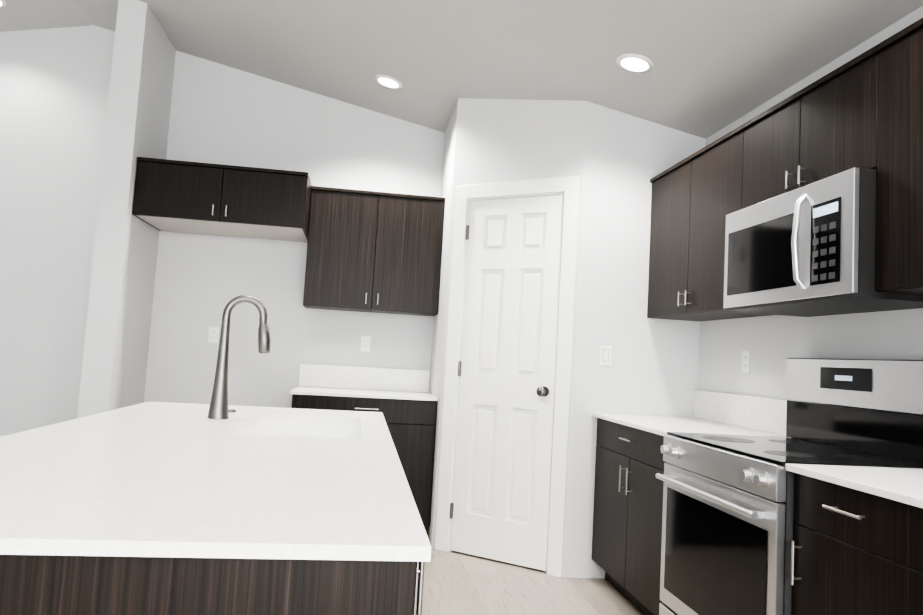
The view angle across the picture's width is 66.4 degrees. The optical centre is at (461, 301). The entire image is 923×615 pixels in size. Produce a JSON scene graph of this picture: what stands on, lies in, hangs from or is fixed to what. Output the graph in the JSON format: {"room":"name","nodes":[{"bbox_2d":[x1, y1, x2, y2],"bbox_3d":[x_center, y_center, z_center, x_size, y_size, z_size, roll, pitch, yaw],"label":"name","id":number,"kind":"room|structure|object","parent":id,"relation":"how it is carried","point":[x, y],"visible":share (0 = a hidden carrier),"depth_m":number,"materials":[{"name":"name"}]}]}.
{"room":"kitchen","nodes":[
{"label":"kitchen","id":0,"kind":"room"},
{"bbox_2d":[72,0,179,419],"bbox_3d":[-2.189,-0.279,4.617,0.170,3.418,0.690,4,-5,-8],"label":"wall","id":1,"kind":"structure","parent":0,"point":[108,300],"depth_m":4.38,"materials":[{"name":"paint"}]},
{"bbox_2d":[0,25,631,527],"bbox_3d":[-2.478,-0.307,4.997,7.500,3.500,0.120,4,-5,-8],"label":"wall","id":2,"kind":"structure","parent":0,"point":[52,79],"depth_m":4.95,"materials":[{"name":"paint"}]},
{"bbox_2d":[208,326,218,342],"bbox_3d":[-1.756,0.236,4.997,0.070,0.115,0.008,4,-5,-8],"label":"outlet","id":3,"kind":"object","parent":2,"relation":"attached to","point":[213,336],"visible":1,"depth_m":5.00,"materials":[{"name":"white plastic"}]},
{"bbox_2d":[132,157,311,241],"bbox_3d":[-1.565,-0.665,4.778,1.052,0.362,0.617,4,-5,-8],"label":"upper cabinet","id":4,"kind":"object","parent":2,"relation":"attached to","point":[170,195],"depth_m":4.49,"materials":[{"name":"brown wood"}]},
{"bbox_2d":[360,336,370,351],"bbox_3d":[-0.699,0.309,5.144,0.070,0.115,0.008,4,-5,-8],"label":"outlet","id":5,"kind":"object","parent":2,"relation":"attached to","point":[365,343],"visible":1,"depth_m":5.14,"materials":[{"name":"white plastic"}]},
{"bbox_2d":[303,186,444,315],"bbox_3d":[-0.619,-0.339,5.038,0.924,0.822,0.327,4,-5,-8],"label":"upper cabinet","id":6,"kind":"object","parent":2,"relation":"attached to","point":[374,252],"depth_m":4.88,"materials":[{"name":"brown wood"}]},
{"bbox_2d":[435,175,579,577],"bbox_3d":[0.280,0.403,4.265,0.839,2.285,0.174,1,-5,31],"label":"door","id":7,"kind":"structure","parent":2,"relation":"attached to","point":[504,448],"depth_m":4.24,"materials":[{"name":"white wood"}]},
{"bbox_2d":[599,345,611,365],"bbox_3d":[0.829,0.309,4.051,0.070,0.115,0.009,4,-5,-8],"label":"light switch","id":8,"kind":"object","parent":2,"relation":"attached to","point":[605,354],"visible":1,"depth_m":4.05,"materials":[{"name":"white plastic"}]},
{"bbox_2d":[0,0,922,138],"bbox_3d":[-1.791,-1.930,0.846,7.740,1.045,8.740,4,-5,-8],"label":"ceiling","id":9,"kind":"structure","parent":0,"point":[719,65],"depth_m":3.83,"materials":[{"name":"paint"}]},
{"bbox_2d":[0,0,6,7],"bbox_3d":[-3.043,-1.932,4.545,0.187,0.042,0.190,4,-5,-8],"label":"recessed light","id":10,"kind":"object","parent":9,"relation":"in","point":[3,3],"visible":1,"depth_m":4.59,"materials":[{"name":"white"}]},
{"bbox_2d":[375,75,402,88],"bbox_3d":[-0.480,-1.444,4.646,0.187,0.042,0.190,4,-5,-8],"label":"recessed light","id":11,"kind":"object","parent":9,"relation":"in","point":[389,82],"visible":0.96,"depth_m":4.63,"materials":[{"name":"white"}]},
{"bbox_2d":[616,54,653,72],"bbox_3d":[0.877,-1.202,3.568,0.187,0.042,0.190,4,-5,-8],"label":"recessed light","id":12,"kind":"object","parent":9,"relation":"in","point":[633,63],"visible":1,"depth_m":3.56,"materials":[{"name":"white"}]},
{"bbox_2d":[422,548,643,614],"bbox_3d":[-1.968,1.163,0.602,7.740,0.060,8.740,4,-5,-8],"label":"floor","id":13,"kind":"structure","parent":0,"point":[456,583],"depth_m":3.66,"materials":[{"name":"beige wood"}]},
{"bbox_2d":[0,429,430,614],"bbox_3d":[-0.602,0.863,1.920,0.837,0.899,2.021,4,-5,-8],"label":"kitchen island","id":14,"kind":"object","parent":13,"relation":"on","point":[35,580],"depth_m":0.97,"materials":[{"name":"brown wood"}]},
{"bbox_2d":[0,402,430,549],"bbox_3d":[-0.707,0.405,2.048,1.020,0.021,2.252,4,-5,-8],"label":"island countertop","id":15,"kind":"structure","parent":14,"relation":"on","point":[147,473],"depth_m":1.36,"materials":[{"name":"white stone"}]},
{"bbox_2d":[207,295,270,418],"bbox_3d":[-0.811,0.204,2.609,0.202,0.455,0.114,4,-5,-8],"label":"faucet","id":16,"kind":"object","parent":15,"relation":"on","point":[218,408],"visible":1,"depth_m":2.57,"materials":[{"name":"silver metal"}]},
{"bbox_2d":[240,414,359,437],"bbox_3d":[-0.560,0.546,2.518,0.421,0.193,0.736,4,-5,-8],"label":"sink","id":17,"kind":"object","parent":15,"relation":"in","point":[271,423],"depth_m":2.87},
{"bbox_2d":[290,364,437,535],"bbox_3d":[-0.681,0.994,4.779,0.936,1.080,0.634,4,-5,-8],"label":"base cabinet","id":18,"kind":"object","parent":13,"relation":"on","point":[404,401],"visible":0.5,"depth_m":4.56,"materials":[{"name":"brown wood"}]},
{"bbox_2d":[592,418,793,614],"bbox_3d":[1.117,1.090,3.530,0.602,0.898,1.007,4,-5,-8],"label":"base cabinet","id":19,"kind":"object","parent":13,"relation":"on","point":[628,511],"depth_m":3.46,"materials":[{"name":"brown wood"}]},
{"bbox_2d":[592,414,803,440],"bbox_3d":[1.129,0.630,3.564,0.632,0.021,1.007,4,-5,-8],"label":"countertop","id":20,"kind":"structure","parent":19,"relation":"on","point":[651,424],"depth_m":3.47,"materials":[{"name":"white stone"}]},
{"bbox_2d":[655,358,922,614],"bbox_3d":[1.202,0.836,2.625,0.700,1.270,0.832,4,-5,-8],"label":"range","id":21,"kind":"object","parent":13,"relation":"on","point":[728,522],"visible":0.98,"depth_m":2.55,"materials":[{"name":"silver metal"}]},
{"bbox_2d":[791,474,915,614],"bbox_3d":[1.344,0.977,1.949,0.602,0.898,0.515,4,-5,-8],"label":"base cabinet","id":22,"kind":"object","parent":13,"relation":"on","point":[857,545],"depth_m":1.93,"materials":[{"name":"brown wood"}]},
{"bbox_2d":[785,464,922,509],"bbox_3d":[1.393,0.499,1.721,0.632,0.021,1.047,4,-5,-8],"label":"countertop","id":23,"kind":"structure","parent":22,"relation":"on","point":[904,486],"depth_m":1.97,"materials":[{"name":"white stone"}]},
{"bbox_2d":[912,510,922,614],"bbox_3d":[1.418,0.941,1.438,0.602,0.898,0.520,4,-5,-8],"label":"base cabinet","id":24,"kind":"object","parent":13,"relation":"on","point":[917,527],"depth_m":1.70,"materials":[{"name":"brown wood"}]},
{"bbox_2d":[616,6,922,464],"bbox_3d":[1.875,0.056,1.232,0.120,2.680,8.740,4,-5,-8],"label":"wall","id":25,"kind":"structure","parent":0,"point":[660,363],"depth_m":4.02,"materials":[{"name":"paint"}]},
{"bbox_2d":[647,124,772,321],"bbox_3d":[1.336,-0.337,3.660,0.327,0.822,1.012,4,-5,-8],"label":"upper cabinet","id":26,"kind":"object","parent":25,"relation":"attached to","point":[691,200],"depth_m":3.59,"materials":[{"name":"brown wood"}]},
{"bbox_2d":[692,390,786,433],"bbox_3d":[1.569,0.495,2.682,0.022,0.160,2.894,4,-5,-8],"label":"backsplash","id":27,"kind":"structure","parent":25,"relation":"attached to","point":[755,413],"depth_m":3.58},
{"bbox_2d":[742,351,749,372],"bbox_3d":[1.459,0.312,3.626,0.008,0.115,0.070,4,-5,-8],"label":"electrical outlet","id":28,"kind":"object","parent":25,"relation":"attached to","point":[745,360],"visible":1,"depth_m":3.62,"materials":[{"name":"white plastic"}]},
{"bbox_2d":[739,46,874,209],"bbox_3d":[1.478,-0.606,2.766,0.327,0.410,0.830,4,-5,-8],"label":"upper cabinet","id":29,"kind":"object","parent":25,"relation":"attached to","point":[864,110],"depth_m":2.66,"materials":[{"name":"brown wood"}]},
{"bbox_2d":[723,167,922,316],"bbox_3d":[1.391,-0.187,2.724,0.455,0.427,0.824,4,-5,-8],"label":"microwave","id":30,"kind":"object","parent":29,"relation":"attached to","point":[808,250],"visible":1,"depth_m":2.53,"materials":[{"name":"silver metal"}]},
{"bbox_2d":[875,18,922,294],"bbox_3d":[1.601,-0.467,1.815,0.327,0.822,1.065,4,-5,-8],"label":"upper cabinet","id":31,"kind":"object","parent":25,"relation":"attached to","point":[898,58],"depth_m":2.22,"materials":[{"name":"brown wood"}]}
]}

